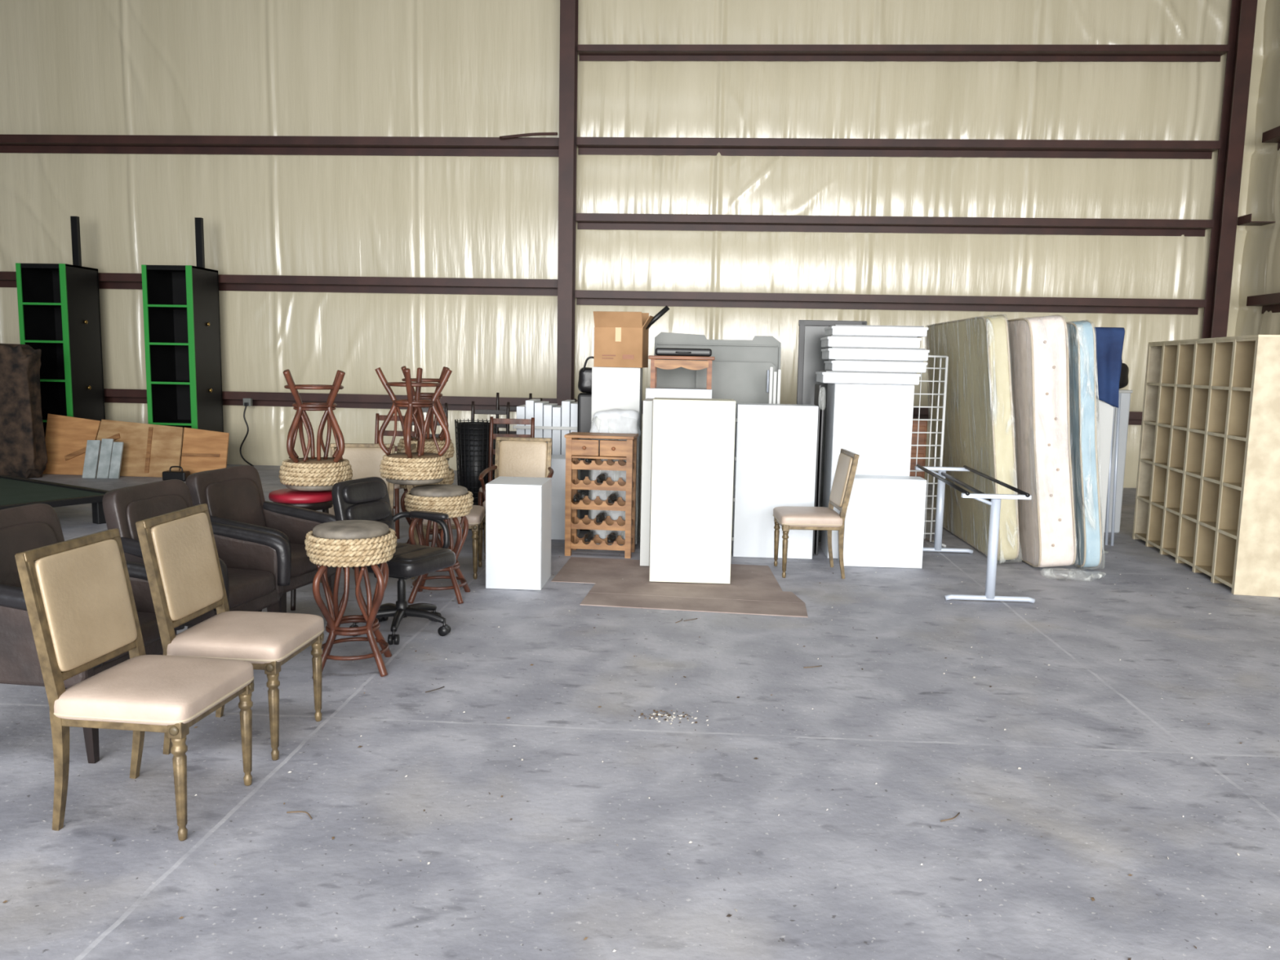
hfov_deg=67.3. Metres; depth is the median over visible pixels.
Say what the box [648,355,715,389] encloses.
side table
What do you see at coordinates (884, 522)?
pedestal
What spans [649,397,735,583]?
pedestal
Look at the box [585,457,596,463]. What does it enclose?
bottle
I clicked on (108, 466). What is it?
bundle
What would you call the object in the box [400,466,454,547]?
bar stool
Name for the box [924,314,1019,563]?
mattress
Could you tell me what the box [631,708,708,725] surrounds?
pile
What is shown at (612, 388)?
pedestal
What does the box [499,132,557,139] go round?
brace
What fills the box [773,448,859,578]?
dining chair
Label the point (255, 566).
leather armchair
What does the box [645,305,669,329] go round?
tube
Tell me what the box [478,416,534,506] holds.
chair
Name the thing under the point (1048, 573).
plastic wrap
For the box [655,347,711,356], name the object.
equipment case
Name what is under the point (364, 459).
dining chair
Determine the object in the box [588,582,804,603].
flattened cardboard
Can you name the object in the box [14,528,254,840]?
dining chair
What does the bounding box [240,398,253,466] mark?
power cord
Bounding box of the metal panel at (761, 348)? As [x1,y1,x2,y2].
[653,332,781,404]
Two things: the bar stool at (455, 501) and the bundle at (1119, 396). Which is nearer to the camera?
the bar stool at (455, 501)
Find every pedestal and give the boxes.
[485,476,551,590]
[551,454,580,539]
[590,366,642,544]
[645,386,711,398]
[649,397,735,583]
[731,403,818,559]
[820,382,914,558]
[838,475,926,568]
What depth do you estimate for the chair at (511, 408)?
11.05 m
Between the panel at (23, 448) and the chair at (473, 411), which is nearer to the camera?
the chair at (473, 411)
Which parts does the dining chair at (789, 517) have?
frame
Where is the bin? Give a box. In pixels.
[454,418,496,529]
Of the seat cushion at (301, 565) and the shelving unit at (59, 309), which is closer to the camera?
the seat cushion at (301, 565)
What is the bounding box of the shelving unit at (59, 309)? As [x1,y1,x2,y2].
[15,216,105,438]
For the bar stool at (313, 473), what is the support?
on the bar stool at (313, 500)
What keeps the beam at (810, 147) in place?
attached to the wall at (273, 68)
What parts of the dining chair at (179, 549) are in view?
frame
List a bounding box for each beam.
[0,134,1221,159]
[0,271,557,295]
[103,388,1142,425]
[574,289,1206,315]
[575,213,1213,236]
[577,44,1229,62]
[1246,292,1279,313]
[1262,125,1279,151]
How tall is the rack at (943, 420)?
1.710 m
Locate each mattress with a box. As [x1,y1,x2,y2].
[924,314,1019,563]
[1006,315,1075,567]
[1066,320,1104,569]
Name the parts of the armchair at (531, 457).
arm rail, frame, arm rail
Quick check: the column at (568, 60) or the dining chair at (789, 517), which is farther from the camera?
the column at (568, 60)
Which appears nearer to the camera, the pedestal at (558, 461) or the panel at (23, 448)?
the pedestal at (558, 461)
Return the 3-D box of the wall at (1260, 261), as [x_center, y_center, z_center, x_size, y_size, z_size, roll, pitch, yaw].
[7.471,-2.649,3.058,0.127,8.000,19.600,2,7,3]
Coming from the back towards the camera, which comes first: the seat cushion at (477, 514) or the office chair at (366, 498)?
the seat cushion at (477, 514)
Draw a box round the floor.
[0,464,1279,959]
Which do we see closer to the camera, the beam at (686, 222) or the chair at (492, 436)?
the chair at (492, 436)
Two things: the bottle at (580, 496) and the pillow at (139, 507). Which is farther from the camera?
the bottle at (580, 496)
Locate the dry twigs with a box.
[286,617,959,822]
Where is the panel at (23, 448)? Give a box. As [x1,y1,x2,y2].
[0,343,47,478]
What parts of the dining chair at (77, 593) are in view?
frame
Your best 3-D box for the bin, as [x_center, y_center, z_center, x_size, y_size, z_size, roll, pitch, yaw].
[-1.556,-0.059,9.120,0.391,1.023,0.389,2,7,3]
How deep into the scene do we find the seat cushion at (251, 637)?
3.85 m
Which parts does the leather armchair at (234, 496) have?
arm panel, seat frame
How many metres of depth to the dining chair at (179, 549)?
3.87 m
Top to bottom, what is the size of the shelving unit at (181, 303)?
3.410 m
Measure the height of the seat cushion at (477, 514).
0.110 m
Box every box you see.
[593,311,653,367]
[640,398,653,565]
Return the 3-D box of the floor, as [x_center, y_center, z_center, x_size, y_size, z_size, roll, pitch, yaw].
[-3.172,1.141,4.167,21.250,0.200,19.600,2,7,3]
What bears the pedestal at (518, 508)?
on the floor
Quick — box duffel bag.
[1119,360,1128,389]
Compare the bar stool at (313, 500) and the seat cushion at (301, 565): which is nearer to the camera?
the seat cushion at (301, 565)
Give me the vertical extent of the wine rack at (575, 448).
1.002 m
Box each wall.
[0,0,1266,488]
[1234,0,1279,336]
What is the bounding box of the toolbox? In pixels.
[162,466,190,481]
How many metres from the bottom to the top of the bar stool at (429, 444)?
0.764 m
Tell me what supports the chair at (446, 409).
on the floor
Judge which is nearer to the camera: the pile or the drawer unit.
the pile
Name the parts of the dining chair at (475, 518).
frame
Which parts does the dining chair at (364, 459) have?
frame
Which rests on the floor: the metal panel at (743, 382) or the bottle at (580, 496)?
the metal panel at (743, 382)
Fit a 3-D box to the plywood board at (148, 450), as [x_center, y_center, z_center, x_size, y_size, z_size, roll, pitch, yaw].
[-6.571,-0.442,12.529,2.461,0.781,0.216,2,7,4]
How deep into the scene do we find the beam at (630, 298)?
13.06 m
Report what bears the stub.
attached to the steel column at (1243, 12)
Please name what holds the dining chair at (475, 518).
on the floor
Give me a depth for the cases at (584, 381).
8.98 m
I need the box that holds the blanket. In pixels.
[1093,327,1124,408]
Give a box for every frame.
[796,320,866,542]
[915,464,1035,603]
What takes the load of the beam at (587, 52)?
attached to the wall at (273, 68)
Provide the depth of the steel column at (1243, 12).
12.43 m
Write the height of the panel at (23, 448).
1.740 m
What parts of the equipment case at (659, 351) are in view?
handle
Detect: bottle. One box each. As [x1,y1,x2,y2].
[573,490,585,502]
[584,529,595,542]
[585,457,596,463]
[595,511,607,523]
[596,472,608,483]
[607,492,618,503]
[607,530,618,542]
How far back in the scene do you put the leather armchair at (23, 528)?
3.91 m
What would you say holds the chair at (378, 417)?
on the floor
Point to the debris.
(359, 746)
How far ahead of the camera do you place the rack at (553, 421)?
9.32 m
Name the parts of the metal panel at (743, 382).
hook handle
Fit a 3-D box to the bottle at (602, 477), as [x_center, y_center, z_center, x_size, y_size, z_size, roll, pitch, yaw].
[-0.322,-0.011,7.981,0.076,0.076,0.300,2,7,6]
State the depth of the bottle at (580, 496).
8.00 m
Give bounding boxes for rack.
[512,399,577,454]
[564,431,638,558]
[910,355,948,547]
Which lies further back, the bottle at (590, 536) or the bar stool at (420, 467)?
the bottle at (590, 536)
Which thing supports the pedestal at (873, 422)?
on the floor
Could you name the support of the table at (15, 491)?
on the floor
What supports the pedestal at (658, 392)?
on the floor
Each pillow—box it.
[0,521,57,587]
[126,494,187,540]
[205,478,266,527]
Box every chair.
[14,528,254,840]
[135,503,324,760]
[320,443,395,582]
[331,476,456,644]
[374,413,416,538]
[400,443,484,579]
[404,403,448,511]
[471,401,510,434]
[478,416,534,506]
[493,392,532,479]
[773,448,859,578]
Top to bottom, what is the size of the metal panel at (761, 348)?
1.879 m
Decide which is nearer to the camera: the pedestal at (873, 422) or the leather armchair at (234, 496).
the leather armchair at (234, 496)
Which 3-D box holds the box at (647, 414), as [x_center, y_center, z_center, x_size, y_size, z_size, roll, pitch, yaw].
[0.064,0.003,7.753,0.075,1.300,0.529,2,7,3]
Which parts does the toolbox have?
handle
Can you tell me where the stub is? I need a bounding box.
[1236,213,1275,226]
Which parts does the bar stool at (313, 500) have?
seat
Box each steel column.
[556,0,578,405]
[1201,0,1257,338]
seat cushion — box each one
[53,654,253,725]
[102,611,160,663]
[167,610,324,663]
[227,568,275,608]
[290,543,317,577]
[422,505,484,525]
[773,506,842,527]
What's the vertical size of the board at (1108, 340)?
1.981 m
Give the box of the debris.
[2,551,1279,959]
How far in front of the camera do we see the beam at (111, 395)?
13.65 m
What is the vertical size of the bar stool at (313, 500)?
0.742 m
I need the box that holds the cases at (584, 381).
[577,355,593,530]
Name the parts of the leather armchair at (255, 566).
arm panel, seat frame, arm panel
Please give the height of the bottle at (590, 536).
0.076 m
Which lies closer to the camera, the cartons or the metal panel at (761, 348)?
the cartons
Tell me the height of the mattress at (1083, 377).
1.993 m
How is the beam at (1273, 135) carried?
attached to the wall at (1260, 261)
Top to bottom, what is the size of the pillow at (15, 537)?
0.442 m
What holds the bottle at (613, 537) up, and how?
on the wine rack at (575, 448)
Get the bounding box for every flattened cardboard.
[551,556,782,591]
[579,592,808,617]
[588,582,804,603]
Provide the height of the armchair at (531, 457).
0.954 m
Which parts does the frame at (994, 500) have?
post, rail, rail, post, rail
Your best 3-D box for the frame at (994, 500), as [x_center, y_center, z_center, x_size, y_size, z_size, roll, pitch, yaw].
[2.511,0.357,7.470,0.608,0.768,1.837,2,7,6]
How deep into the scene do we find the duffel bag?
9.39 m
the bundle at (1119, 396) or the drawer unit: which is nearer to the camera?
the bundle at (1119, 396)
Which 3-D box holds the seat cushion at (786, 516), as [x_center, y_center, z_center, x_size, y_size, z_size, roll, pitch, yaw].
[1.296,0.281,7.442,0.477,0.110,0.483,1,7,-1]
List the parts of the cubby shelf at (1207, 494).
panel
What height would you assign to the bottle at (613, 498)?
0.076 m
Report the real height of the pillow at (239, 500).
0.442 m
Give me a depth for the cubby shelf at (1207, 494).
7.58 m
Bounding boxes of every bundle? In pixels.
[82,438,124,478]
[588,408,640,545]
[768,366,781,404]
[1102,393,1120,546]
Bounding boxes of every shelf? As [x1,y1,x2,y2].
[571,453,626,459]
[1132,334,1279,597]
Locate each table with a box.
[0,475,109,524]
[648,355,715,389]
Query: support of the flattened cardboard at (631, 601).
on the floor
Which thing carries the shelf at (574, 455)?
attached to the wine rack at (575, 448)
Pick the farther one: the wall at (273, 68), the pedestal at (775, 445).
the wall at (273, 68)
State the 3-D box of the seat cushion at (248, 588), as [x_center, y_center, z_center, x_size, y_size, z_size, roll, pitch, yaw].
[-2.179,0.541,4.857,0.526,0.132,0.456,3,7,11]
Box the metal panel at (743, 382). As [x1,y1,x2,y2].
[695,361,775,538]
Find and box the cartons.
[815,324,929,385]
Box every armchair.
[0,503,184,763]
[102,479,291,629]
[185,465,336,613]
[479,436,553,559]
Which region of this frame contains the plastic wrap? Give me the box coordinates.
[1045,568,1106,580]
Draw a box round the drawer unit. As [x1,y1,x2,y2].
[909,420,927,478]
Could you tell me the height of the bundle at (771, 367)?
1.580 m
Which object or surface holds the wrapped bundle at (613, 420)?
on the floor
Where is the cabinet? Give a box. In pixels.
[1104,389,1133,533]
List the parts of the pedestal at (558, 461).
panel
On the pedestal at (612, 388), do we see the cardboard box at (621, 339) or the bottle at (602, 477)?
the cardboard box at (621, 339)
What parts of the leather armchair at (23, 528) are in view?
arm panel, seat frame, arm panel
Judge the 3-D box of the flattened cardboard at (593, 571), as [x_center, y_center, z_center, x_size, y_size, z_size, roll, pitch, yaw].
[0.210,0.712,7.357,1.670,0.004,0.965,2,7,3]
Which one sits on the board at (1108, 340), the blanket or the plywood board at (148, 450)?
the blanket
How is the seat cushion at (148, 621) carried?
on the leather armchair at (23, 528)
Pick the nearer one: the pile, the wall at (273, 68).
the pile
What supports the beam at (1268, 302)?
attached to the wall at (1260, 261)
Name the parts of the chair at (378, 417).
seat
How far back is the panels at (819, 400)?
8.09 m
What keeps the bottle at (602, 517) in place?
on the wine rack at (575, 448)
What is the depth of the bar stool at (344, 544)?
4.83 m
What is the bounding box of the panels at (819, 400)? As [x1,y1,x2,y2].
[812,384,824,555]
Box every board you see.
[42,413,229,477]
[1093,327,1124,553]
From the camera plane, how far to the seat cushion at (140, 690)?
3.21 m
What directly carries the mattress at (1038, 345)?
on the floor
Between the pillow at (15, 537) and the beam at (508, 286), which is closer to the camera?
the pillow at (15, 537)
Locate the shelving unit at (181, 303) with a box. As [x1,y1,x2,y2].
[141,217,223,471]
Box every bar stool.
[268,488,333,610]
[278,368,352,491]
[304,520,396,678]
[375,367,452,484]
[396,365,454,460]
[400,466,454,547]
[404,484,473,604]

